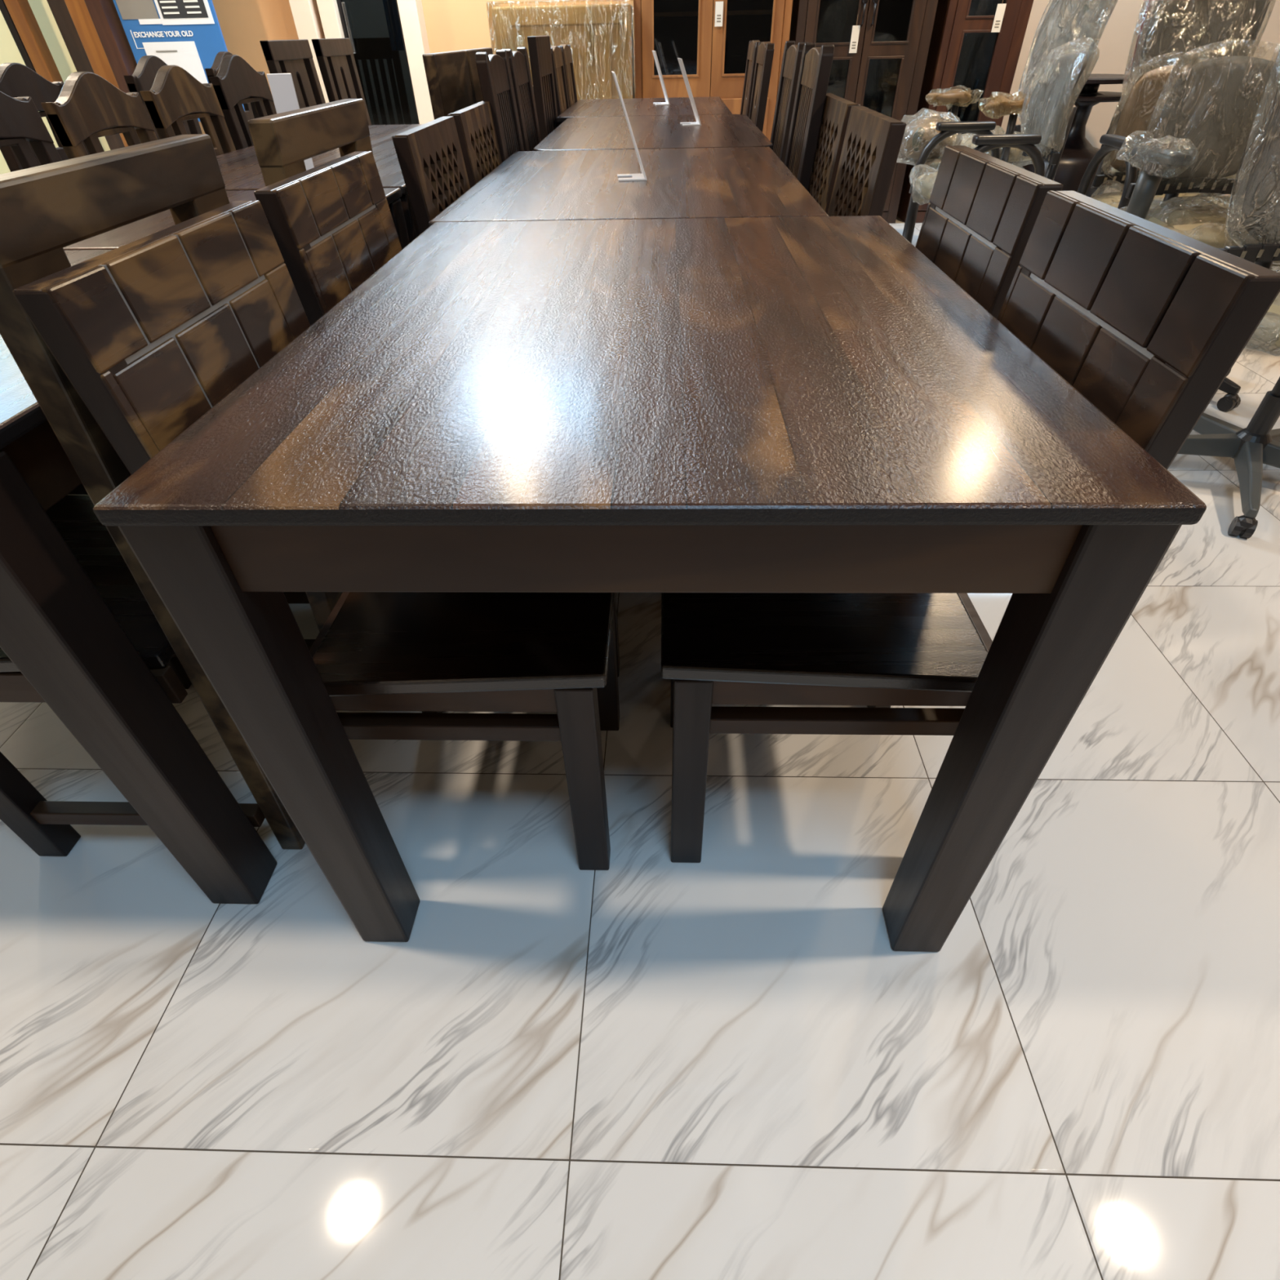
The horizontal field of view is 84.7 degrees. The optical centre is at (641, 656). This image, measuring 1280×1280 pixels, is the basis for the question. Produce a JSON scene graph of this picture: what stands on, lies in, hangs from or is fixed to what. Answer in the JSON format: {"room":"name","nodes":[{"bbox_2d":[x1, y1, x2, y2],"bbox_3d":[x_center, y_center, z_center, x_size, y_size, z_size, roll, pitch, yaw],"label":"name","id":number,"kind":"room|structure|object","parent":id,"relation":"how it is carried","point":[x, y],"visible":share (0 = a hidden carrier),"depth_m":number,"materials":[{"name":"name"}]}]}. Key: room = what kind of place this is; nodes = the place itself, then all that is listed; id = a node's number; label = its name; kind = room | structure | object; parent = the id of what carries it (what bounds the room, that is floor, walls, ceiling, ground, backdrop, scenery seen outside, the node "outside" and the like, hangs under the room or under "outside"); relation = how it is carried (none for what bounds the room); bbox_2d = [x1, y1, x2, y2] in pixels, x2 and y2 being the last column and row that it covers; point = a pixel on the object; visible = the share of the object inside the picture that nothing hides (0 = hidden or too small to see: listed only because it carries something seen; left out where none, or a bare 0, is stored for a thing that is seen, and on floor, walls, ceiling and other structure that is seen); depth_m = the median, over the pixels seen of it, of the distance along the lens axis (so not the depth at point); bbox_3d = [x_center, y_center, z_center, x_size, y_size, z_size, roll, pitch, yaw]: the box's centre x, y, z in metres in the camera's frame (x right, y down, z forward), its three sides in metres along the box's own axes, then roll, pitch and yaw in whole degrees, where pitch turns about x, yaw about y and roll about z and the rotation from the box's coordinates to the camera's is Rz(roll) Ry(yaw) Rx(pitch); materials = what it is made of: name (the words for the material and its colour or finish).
{"room":"store","nodes":[
{"label":"store","id":0,"kind":"room"},
{"bbox_2d":[0,0,36,72],"bbox_3d":[-4.027,-4.243,4.347,0.045,2.750,0.100,0,42,2],"label":"trim","id":1,"kind":"structure","parent":0,"point":[3,9],"depth_m":4.51,"materials":[{"name":"black wood"}]},
{"bbox_2d":[3,0,63,82],"bbox_3d":[-3.955,-4.243,4.344,0.090,2.750,0.100,0,42,2],"label":"trim","id":2,"kind":"structure","parent":0,"point":[20,11],"depth_m":4.53,"materials":[{"name":"orange wood"}]},
{"bbox_2d":[46,0,124,150],"bbox_3d":[-3.661,-4.242,4.335,0.128,2.750,0.100,0,42,2],"label":"trim","id":3,"kind":"structure","parent":0,"point":[60,11],"depth_m":4.52,"materials":[{"name":"brown wood"}]},
{"bbox_2d":[64,0,141,146],"bbox_3d":[-3.510,-4.201,4.285,0.135,2.750,0.100,0,42,2],"label":"trim","id":4,"kind":"structure","parent":0,"point":[77,9],"depth_m":4.47,"materials":[{"name":"orange wood"}]},
{"bbox_2d":[84,0,137,93],"bbox_3d":[-3.391,-4.207,4.289,0.098,2.750,0.160,0,42,2],"label":"trim","id":5,"kind":"structure","parent":0,"point":[104,14],"depth_m":4.47,"materials":[{"name":"red wood"}]},
{"bbox_2d":[0,216,1279,1279],"bbox_3d":[-0.857,0.213,1.379,12.200,0.050,10.750,0,42,2],"label":"floor","id":6,"kind":"structure","parent":0,"point":[726,1065],"depth_m":0.99,"materials":[{"name":"tile"}]},
{"bbox_2d":[0,91,62,168],"bbox_3d":[-1.252,-0.862,1.807,0.431,0.996,0.360,0,42,2],"label":"dining chair","id":7,"kind":"object","parent":6,"relation":"on","point":[20,121],"visible":0.09,"depth_m":1.64,"materials":[{"name":"brown wood"}]},
{"bbox_2d":[0,62,89,172],"bbox_3d":[-2.072,-1.399,2.430,0.431,0.996,0.360,0,42,2],"label":"dining chair","id":8,"kind":"object","parent":6,"relation":"on","point":[16,79],"visible":0.19,"depth_m":2.13,"materials":[{"name":"brown wood"}]},
{"bbox_2d":[40,71,157,159],"bbox_3d":[-1.239,-1.143,2.132,0.431,0.981,0.370,0,42,2],"label":"dining chair","id":9,"kind":"object","parent":6,"relation":"on","point":[86,104],"visible":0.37,"depth_m":1.83,"materials":[{"name":"brown wood"}]},
{"bbox_2d":[0,249,276,903],"bbox_3d":[-1.015,-0.164,1.197,0.812,0.760,0.857,0,42,2],"label":"dining table","id":10,"kind":"object","parent":6,"relation":"on","point":[56,628],"visible":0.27,"depth_m":0.82,"materials":[{"name":"brown wood"}]},
{"bbox_2d":[124,55,202,139],"bbox_3d":[-2.051,-1.899,2.989,0.431,0.996,0.360,0,42,2],"label":"dining chair","id":11,"kind":"object","parent":6,"relation":"on","point":[143,77],"visible":0.21,"depth_m":2.63,"materials":[{"name":"brown wood"}]},
{"bbox_2d":[0,133,342,856],"bbox_3d":[-0.793,-0.161,1.045,0.518,0.950,0.450,0,42,2],"label":"dining chair","id":12,"kind":"object","parent":6,"relation":"on","point":[46,209],"visible":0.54,"depth_m":0.82,"materials":[{"name":"brown wood"}]},
{"bbox_2d":[112,0,244,121],"bbox_3d":[-2.993,-3.869,4.598,0.620,1.820,0.029,0,42,2],"label":"poster board","id":13,"kind":"object","parent":6,"relation":"on","point":[187,34],"visible":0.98,"depth_m":4.48,"materials":[{"name":"blue paper"}]},
{"bbox_2d":[115,0,159,19],"bbox_3d":[-3.173,-4.177,4.318,0.235,0.380,0.004,0,42,2],"label":"photo","id":14,"kind":"object","parent":13,"relation":"on","point":[126,9],"depth_m":4.41},
{"bbox_2d":[155,50,177,52],"bbox_3d":[-3.075,-3.917,4.543,0.140,0.008,0.002,0,42,2],"label":"print","id":15,"kind":"object","parent":13,"relation":"attached to","point":[156,51],"depth_m":4.54},
{"bbox_2d":[139,65,235,155],"bbox_3d":[-1.227,-1.429,2.452,0.431,0.981,0.370,0,42,2],"label":"dining chair","id":16,"kind":"object","parent":6,"relation":"on","point":[175,94],"visible":0.3,"depth_m":2.16,"materials":[{"name":"brown wood"}]},
{"bbox_2d":[204,51,258,120],"bbox_3d":[-2.035,-2.299,3.435,0.431,0.996,0.360,0,42,2],"label":"dining chair","id":17,"kind":"object","parent":6,"relation":"on","point":[251,112],"visible":0.12,"depth_m":3.08,"materials":[{"name":"brown wood"}]},
{"bbox_2d":[62,187,409,494],"bbox_3d":[-0.995,-0.659,1.750,0.812,0.760,0.610,0,42,2],"label":"dining table","id":18,"kind":"object","parent":6,"relation":"on","point":[119,237],"visible":0.16,"depth_m":1.44,"materials":[{"name":"brown wood"}]},
{"bbox_2d":[208,54,276,150],"bbox_3d":[-1.216,-1.715,2.760,0.431,0.996,0.360,0,42,2],"label":"dining chair","id":19,"kind":"object","parent":6,"relation":"on","point":[236,80],"visible":0.32,"depth_m":2.46,"materials":[{"name":"brown wood"}]},
{"bbox_2d":[259,39,325,108],"bbox_3d":[-1.223,-2.088,3.152,0.433,1.030,0.400,0,42,2],"label":"dining chair","id":20,"kind":"object","parent":6,"relation":"on","point":[295,57],"visible":0.18,"depth_m":2.89,"materials":[{"name":"brown wood"}]},
{"bbox_2d":[247,98,373,603],"bbox_3d":[-0.776,-0.555,1.486,0.518,0.950,0.450,0,42,2],"label":"dining chair","id":21,"kind":"object","parent":6,"relation":"on","point":[282,142],"visible":0.16,"depth_m":1.11,"materials":[{"name":"brown wood"}]},
{"bbox_2d":[12,200,619,870],"bbox_3d":[-0.269,-0.096,1.004,0.458,0.890,0.396,0,42,2],"label":"dining chair","id":22,"kind":"object","parent":6,"relation":"on","point":[151,332],"visible":0.56,"depth_m":0.87,"materials":[{"name":"brown wood"}]},
{"bbox_2d":[216,124,422,242],"bbox_3d":[-0.954,-1.401,2.579,0.792,0.760,1.575,0,42,2],"label":"dining table","id":23,"kind":"object","parent":6,"relation":"on","point":[240,169],"visible":0.09,"depth_m":2.04,"materials":[{"name":"brown wood"}]},
{"bbox_2d":[266,73,314,170],"bbox_3d":[-0.847,-1.288,1.719,0.055,0.215,0.070,-4,42,-3],"label":"display stand","id":24,"kind":"object","parent":23,"relation":"on","point":[282,85],"visible":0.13,"depth_m":1.66,"materials":[{"name":"plastic"}]},
{"bbox_2d":[311,38,371,124],"bbox_3d":[-1.208,-2.435,3.539,0.433,1.030,0.400,0,42,2],"label":"dining chair","id":25,"kind":"object","parent":6,"relation":"on","point":[335,56],"visible":0.27,"depth_m":3.24,"materials":[{"name":"brown wood"}]},
{"bbox_2d":[391,115,470,234],"bbox_3d":[-0.247,-0.827,1.821,0.468,0.890,0.400,0,42,2],"label":"dining chair","id":26,"kind":"object","parent":6,"relation":"on","point":[429,154],"visible":0.27,"depth_m":1.51,"materials":[{"name":"brown wood"}]},
{"bbox_2d":[253,151,619,676],"bbox_3d":[-0.265,-0.405,1.349,0.458,0.890,0.396,0,42,2],"label":"dining chair","id":27,"kind":"object","parent":6,"relation":"on","point":[331,224],"visible":0.36,"depth_m":1.05,"materials":[{"name":"brown wood"}]},
{"bbox_2d":[422,50,474,119],"bbox_3d":[-0.745,-1.413,2.409,0.404,0.997,0.412,0,42,2],"label":"dining chair","id":28,"kind":"object","parent":6,"relation":"on","point":[447,73],"visible":0.06,"depth_m":2.04,"materials":[{"name":"brown wood"}]},
{"bbox_2d":[447,101,502,188],"bbox_3d":[-0.234,-1.141,2.171,0.468,0.890,0.400,0,42,2],"label":"dining chair","id":29,"kind":"object","parent":6,"relation":"on","point":[474,123],"visible":0.27,"depth_m":1.88,"materials":[{"name":"brown wood"}]},
{"bbox_2d":[459,47,493,103],"bbox_3d":[-0.733,-1.706,2.737,0.404,0.997,0.412,0,42,2],"label":"dining chair","id":30,"kind":"object","parent":6,"relation":"on","point":[475,83],"visible":0.1,"depth_m":2.33,"materials":[{"name":"brown wood"}]},
{"bbox_2d":[475,49,524,162],"bbox_3d":[-0.229,-1.424,2.407,0.448,0.997,0.360,0,42,2],"label":"dining chair","id":31,"kind":"object","parent":6,"relation":"on","point":[494,72],"visible":0.27,"depth_m":2.13,"materials":[{"name":"brown wood"}]},
{"bbox_2d":[502,47,541,151],"bbox_3d":[-0.218,-1.697,2.713,0.448,0.997,0.360,0,42,2],"label":"dining chair","id":32,"kind":"object","parent":6,"relation":"on","point":[519,64],"visible":0.27,"depth_m":2.48,"materials":[{"name":"brown wood"}]},
{"bbox_2d":[527,35,557,141],"bbox_3d":[-0.193,-2.067,3.106,0.441,1.024,0.420,0,42,2],"label":"dining chair","id":33,"kind":"object","parent":6,"relation":"on","point":[539,46],"visible":0.23,"depth_m":2.79,"materials":[{"name":"brown wood"}]},
{"bbox_2d":[551,45,569,116],"bbox_3d":[-0.182,-2.374,3.475,0.447,0.988,0.380,0,42,2],"label":"dining chair","id":34,"kind":"object","parent":6,"relation":"on","point":[560,82],"visible":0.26,"depth_m":3.20,"materials":[{"name":"brown wood"}]},
{"bbox_2d":[485,0,635,100],"bbox_3d":[-0.467,-3.538,4.646,0.870,1.172,0.439,0,42,2],"label":"furniture","id":35,"kind":"object","parent":6,"relation":"on","point":[600,37],"visible":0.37,"depth_m":4.23,"materials":[{"name":"beige plastic"}]},
{"bbox_2d":[556,44,577,106],"bbox_3d":[-0.171,-2.647,3.780,0.447,0.988,0.380,0,42,2],"label":"dining chair","id":36,"kind":"object","parent":6,"relation":"on","point":[566,51],"visible":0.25,"depth_m":3.52,"materials":[{"name":"brown wood"}]},
{"bbox_2d":[428,146,828,226],"bbox_3d":[-0.008,-0.937,2.035,0.793,0.760,1.072,0,42,2],"label":"dining table","id":37,"kind":"object","parent":6,"relation":"on","point":[736,182],"visible":0.41,"depth_m":1.64,"materials":[{"name":"brown wood"}]},
{"bbox_2d":[611,71,647,181],"bbox_3d":[-0.030,-1.272,1.686,0.075,0.205,0.085,-4,42,-2],"label":"display stand","id":38,"kind":"object","parent":37,"relation":"on","point":[632,177],"visible":1,"depth_m":1.70,"materials":[{"name":"white plastic"}]},
{"bbox_2d":[556,96,732,126],"bbox_3d":[0.030,-2.381,3.649,0.760,0.760,1.020,0,42,2],"label":"dining table","id":39,"kind":"object","parent":6,"relation":"on","point":[678,105],"visible":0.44,"depth_m":3.30,"materials":[{"name":"brown wood"}]},
{"bbox_2d":[652,50,670,105],"bbox_3d":[0.092,-2.789,3.383,0.073,0.200,0.120,-4,42,-3],"label":"display stand","id":40,"kind":"object","parent":39,"relation":"on","point":[667,103],"visible":1,"depth_m":3.38,"materials":[{"name":"white plastic"}]},
{"bbox_2d":[93,215,1206,951],"bbox_3d":[0.017,-0.205,1.216,0.877,0.760,1.114,0,42,2],"label":"dining table","id":41,"kind":"object","parent":6,"relation":"on","point":[806,404],"visible":1,"depth_m":0.67,"materials":[{"name":"brown wood"}]},
{"bbox_2d":[533,114,773,151],"bbox_3d":[0.053,-1.667,2.850,0.765,0.760,1.100,0,42,2],"label":"dining table","id":42,"kind":"object","parent":6,"relation":"on","point":[715,131],"visible":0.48,"depth_m":2.49,"materials":[{"name":"brown wood"}]},
{"bbox_2d":[677,57,701,125],"bbox_3d":[0.178,-2.120,2.636,0.083,0.195,0.090,-4,42,-3],"label":"display stand","id":43,"kind":"object","parent":42,"relation":"on","point":[697,122],"visible":1,"depth_m":2.64,"materials":[{"name":"white plastic"}]},
{"bbox_2d":[633,0,792,141],"bbox_3d":[0.427,-3.865,4.404,0.940,1.950,0.394,0,42,2],"label":"tall cabinet","id":44,"kind":"object","parent":6,"relation":"on","point":[714,59],"visible":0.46,"depth_m":4.41,"materials":[{"name":"brown wood"}]},
{"bbox_2d":[653,9,772,17],"bbox_3d":[0.426,-3.975,4.340,0.900,0.020,0.318,0,42,2],"label":"shelf","id":45,"kind":"object","parent":44,"relation":"attached to","point":[657,13],"depth_m":4.23,"materials":[{"name":"brown wood"}]},
{"bbox_2d":[714,0,723,26],"bbox_3d":[0.457,-3.841,4.159,0.046,0.160,0.003,0,42,2],"label":"price tag","id":46,"kind":"object","parent":44,"relation":"hanging from","point":[719,5],"visible":1,"depth_m":4.17,"materials":[{"name":"white paper"}]},
{"bbox_2d":[740,40,762,116],"bbox_3d":[0.344,-2.571,3.682,0.447,0.988,0.380,0,42,2],"label":"dining chair","id":47,"kind":"object","parent":6,"relation":"on","point":[753,45],"visible":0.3,"depth_m":3.40,"materials":[{"name":"brown wood"}]},
{"bbox_2d":[748,41,774,132],"bbox_3d":[0.331,-2.251,3.324,0.447,0.988,0.380,0,42,2],"label":"dining chair","id":48,"kind":"object","parent":6,"relation":"on","point":[765,52],"visible":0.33,"depth_m":3.00,"materials":[{"name":"brown wood"}]},
{"bbox_2d":[770,40,808,163],"bbox_3d":[0.320,-1.694,2.695,0.448,0.997,0.370,0,42,2],"label":"dining chair","id":49,"kind":"object","parent":6,"relation":"on","point":[792,55],"visible":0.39,"depth_m":2.44,"materials":[{"name":"brown wood"}]},
{"bbox_2d":[784,42,834,191],"bbox_3d":[0.307,-1.388,2.353,0.448,0.997,0.370,0,42,2],"label":"dining chair","id":50,"kind":"object","parent":6,"relation":"on","point":[815,65],"visible":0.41,"depth_m":2.06,"materials":[{"name":"brown wood"}]},
{"bbox_2d":[808,93,860,213],"bbox_3d":[0.319,-1.164,2.183,0.468,0.890,0.400,0,42,2],"label":"dining chair","id":51,"kind":"object","parent":6,"relation":"on","point":[837,109],"visible":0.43,"depth_m":1.88,"materials":[{"name":"brown wood"}]},
{"bbox_2d":[789,0,937,223],"bbox_3d":[1.341,-3.851,4.365,0.810,1.950,0.420,0,42,2],"label":"tall cabinet","id":52,"kind":"object","parent":6,"relation":"on","point":[885,74],"visible":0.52,"depth_m":4.40,"materials":[{"name":"brown wood"}]},
{"bbox_2d":[816,0,848,43],"bbox_3d":[1.172,-3.926,4.344,0.180,0.251,0.164,0,42,2],"label":"wrapped bundle","id":53,"kind":"object","parent":52,"relation":"on","point":[843,22],"visible":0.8,"depth_m":4.35,"materials":[{"name":"plastic"}]},
{"bbox_2d":[848,16,860,53],"bbox_3d":[1.281,-3.741,4.218,0.045,0.175,0.003,0,42,2],"label":"price tag","id":54,"kind":"object","parent":52,"relation":"hanging from","point":[855,28],"visible":1,"depth_m":4.23,"materials":[{"name":"white paper"}]},
{"bbox_2d":[827,106,906,217],"bbox_3d":[0.306,-0.864,1.848,0.468,0.890,0.400,0,42,2],"label":"dining chair","id":55,"kind":"object","parent":6,"relation":"on","point":[872,143],"visible":0.32,"depth_m":1.54,"materials":[{"name":"brown wood"}]},
{"bbox_2d":[896,107,963,243],"bbox_3d":[1.470,-2.478,3.749,0.353,0.719,0.342,0,42,2],"label":"office chair","id":56,"kind":"object","parent":6,"relation":"on","point":[917,134],"visible":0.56,"depth_m":3.55,"materials":[{"name":"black plastic"}]},
{"bbox_2d":[900,118,956,174],"bbox_3d":[1.461,-2.615,3.621,0.280,0.255,0.230,0,42,2],"label":"cushion","id":57,"kind":"object","parent":56,"relation":"on","point":[923,130],"depth_m":3.54,"materials":[{"name":"clear plastic"}]},
{"bbox_2d":[897,0,1033,222],"bbox_3d":[2.059,-3.857,4.352,0.485,1.950,0.392,0,42,2],"label":"tall cabinet","id":58,"kind":"object","parent":6,"relation":"on","point":[963,51],"visible":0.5,"depth_m":4.35,"materials":[{"name":"red wood"}]},
{"bbox_2d":[991,0,1006,32],"bbox_3d":[2.109,-3.797,4.137,0.050,0.175,0.003,0,42,2],"label":"price tag","id":59,"kind":"object","parent":58,"relation":"hanging from","point":[1000,11],"visible":1,"depth_m":4.15,"materials":[{"name":"white paper"}]},
{"bbox_2d":[660,190,1279,862],"bbox_3d":[0.274,-0.100,0.997,0.493,0.885,0.392,0,42,2],"label":"dining chair","id":60,"kind":"object","parent":6,"relation":"on","point":[1146,320],"visible":0.52,"depth_m":0.87,"materials":[{"name":"brown wood"}]},
{"bbox_2d":[915,145,1062,319],"bbox_3d":[0.292,-0.389,1.320,0.493,0.885,0.392,0,42,2],"label":"dining chair","id":61,"kind":"object","parent":6,"relation":"on","point":[983,210],"visible":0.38,"depth_m":1.02,"materials":[{"name":"brown wood"}]},
{"bbox_2d":[909,37,1099,204],"bbox_3d":[1.578,-2.203,3.244,0.648,0.978,0.616,0,42,2],"label":"office chair","id":62,"kind":"object","parent":6,"relation":"on","point":[1051,112],"visible":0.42,"depth_m":3.06,"materials":[{"name":"black plastic"}]},
{"bbox_2d":[925,0,1117,166],"bbox_3d":[2.016,-3.015,3.817,0.749,1.409,0.733,-8,42,-7],"label":"office chair","id":63,"kind":"object","parent":6,"relation":"on","point":[1065,21],"visible":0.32,"depth_m":3.71,"materials":[{"name":"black plastic"}]},
{"bbox_2d":[1022,73,1129,197],"bbox_3d":[2.829,-3.343,4.644,0.560,0.768,0.560,0,42,2],"label":"pedestal stand","id":64,"kind":"object","parent":6,"relation":"on","point":[1077,153],"visible":0.38,"depth_m":4.50,"materials":[{"name":"black plastic"}]},
{"bbox_2d":[1075,91,1121,102],"bbox_3d":[2.824,-3.555,4.455,0.560,0.025,0.560,0,42,2],"label":"shelf","id":65,"kind":"object","parent":64,"relation":"attached to","point":[1084,96],"depth_m":4.29,"materials":[{"name":"black wood"}]},
{"bbox_2d":[1100,0,1150,147],"bbox_3d":[3.012,-3.116,3.928,0.616,1.376,0.726,0,42,2],"label":"office chair","id":66,"kind":"object","parent":6,"relation":"on","point":[1143,11],"visible":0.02,"depth_m":3.94,"materials":[{"name":"black plastic"}]},
{"bbox_2d":[1076,52,1243,208],"bbox_3d":[2.191,-1.925,2.954,0.623,0.929,0.642,4,42,6],"label":"office chair","id":67,"kind":"object","parent":6,"relation":"on","point":[1137,104],"visible":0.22,"depth_m":2.91,"materials":[{"name":"black plastic"}]},
{"bbox_2d":[1090,0,1274,195],"bbox_3d":[2.545,-2.523,3.195,0.616,1.485,0.679,0,42,2],"label":"office chair","id":68,"kind":"object","parent":6,"relation":"on","point":[1169,26],"visible":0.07,"depth_m":3.18,"materials":[{"name":"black plastic"}]},
{"bbox_2d":[1115,39,1279,411],"bbox_3d":[1.912,-1.417,2.357,0.738,0.977,0.676,0,42,2],"label":"office chair","id":69,"kind":"object","parent":6,"relation":"on","point":[1209,111],"visible":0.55,"depth_m":2.29,"materials":[{"name":"black plastic"}]},
{"bbox_2d":[1177,48,1279,538],"bbox_3d":[1.747,-1.004,1.726,0.757,1.208,0.754,0,42,2],"label":"office chair","id":70,"kind":"object","parent":6,"relation":"on","point":[1251,446],"visible":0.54,"depth_m":1.87,"materials":[{"name":"black plastic"}]},
{"bbox_2d":[0,0,1279,198],"bbox_3d":[-0.733,-4.447,4.486,12.200,2.750,0.100,0,42,2],"label":"wall","id":71,"kind":"structure","parent":0,"point":[1114,44],"depth_m":4.68,"materials":[{"name":"beige paint"}]},
{"bbox_2d":[288,0,328,102],"bbox_3d":[-2.191,-4.364,4.433,0.130,2.750,0.170,0,42,2],"label":"trim","id":72,"kind":"structure","parent":71,"relation":"attached to","point":[305,13],"depth_m":4.57,"materials":[{"name":"beige paint"}]},
{"bbox_2d":[315,0,344,38],"bbox_3d":[-2.030,-4.377,4.442,0.110,2.750,0.170,0,42,2],"label":"trim","id":73,"kind":"structure","parent":71,"relation":"attached to","point":[328,10],"depth_m":4.55,"materials":[{"name":"beige paint"}]},
{"bbox_2d":[336,0,419,124],"bbox_3d":[-1.766,-4.157,4.602,0.410,2.200,0.070,0,42,2],"label":"door","id":74,"kind":"structure","parent":71,"relation":"in","point":[373,28],"depth_m":4.73,"materials":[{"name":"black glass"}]},
{"bbox_2d":[396,0,434,124],"bbox_3d":[-1.506,-4.374,4.426,0.120,2.750,0.170,0,42,2],"label":"trim","id":75,"kind":"structure","parent":71,"relation":"attached to","point":[411,11],"depth_m":4.65,"materials":[{"name":"beige paint"}]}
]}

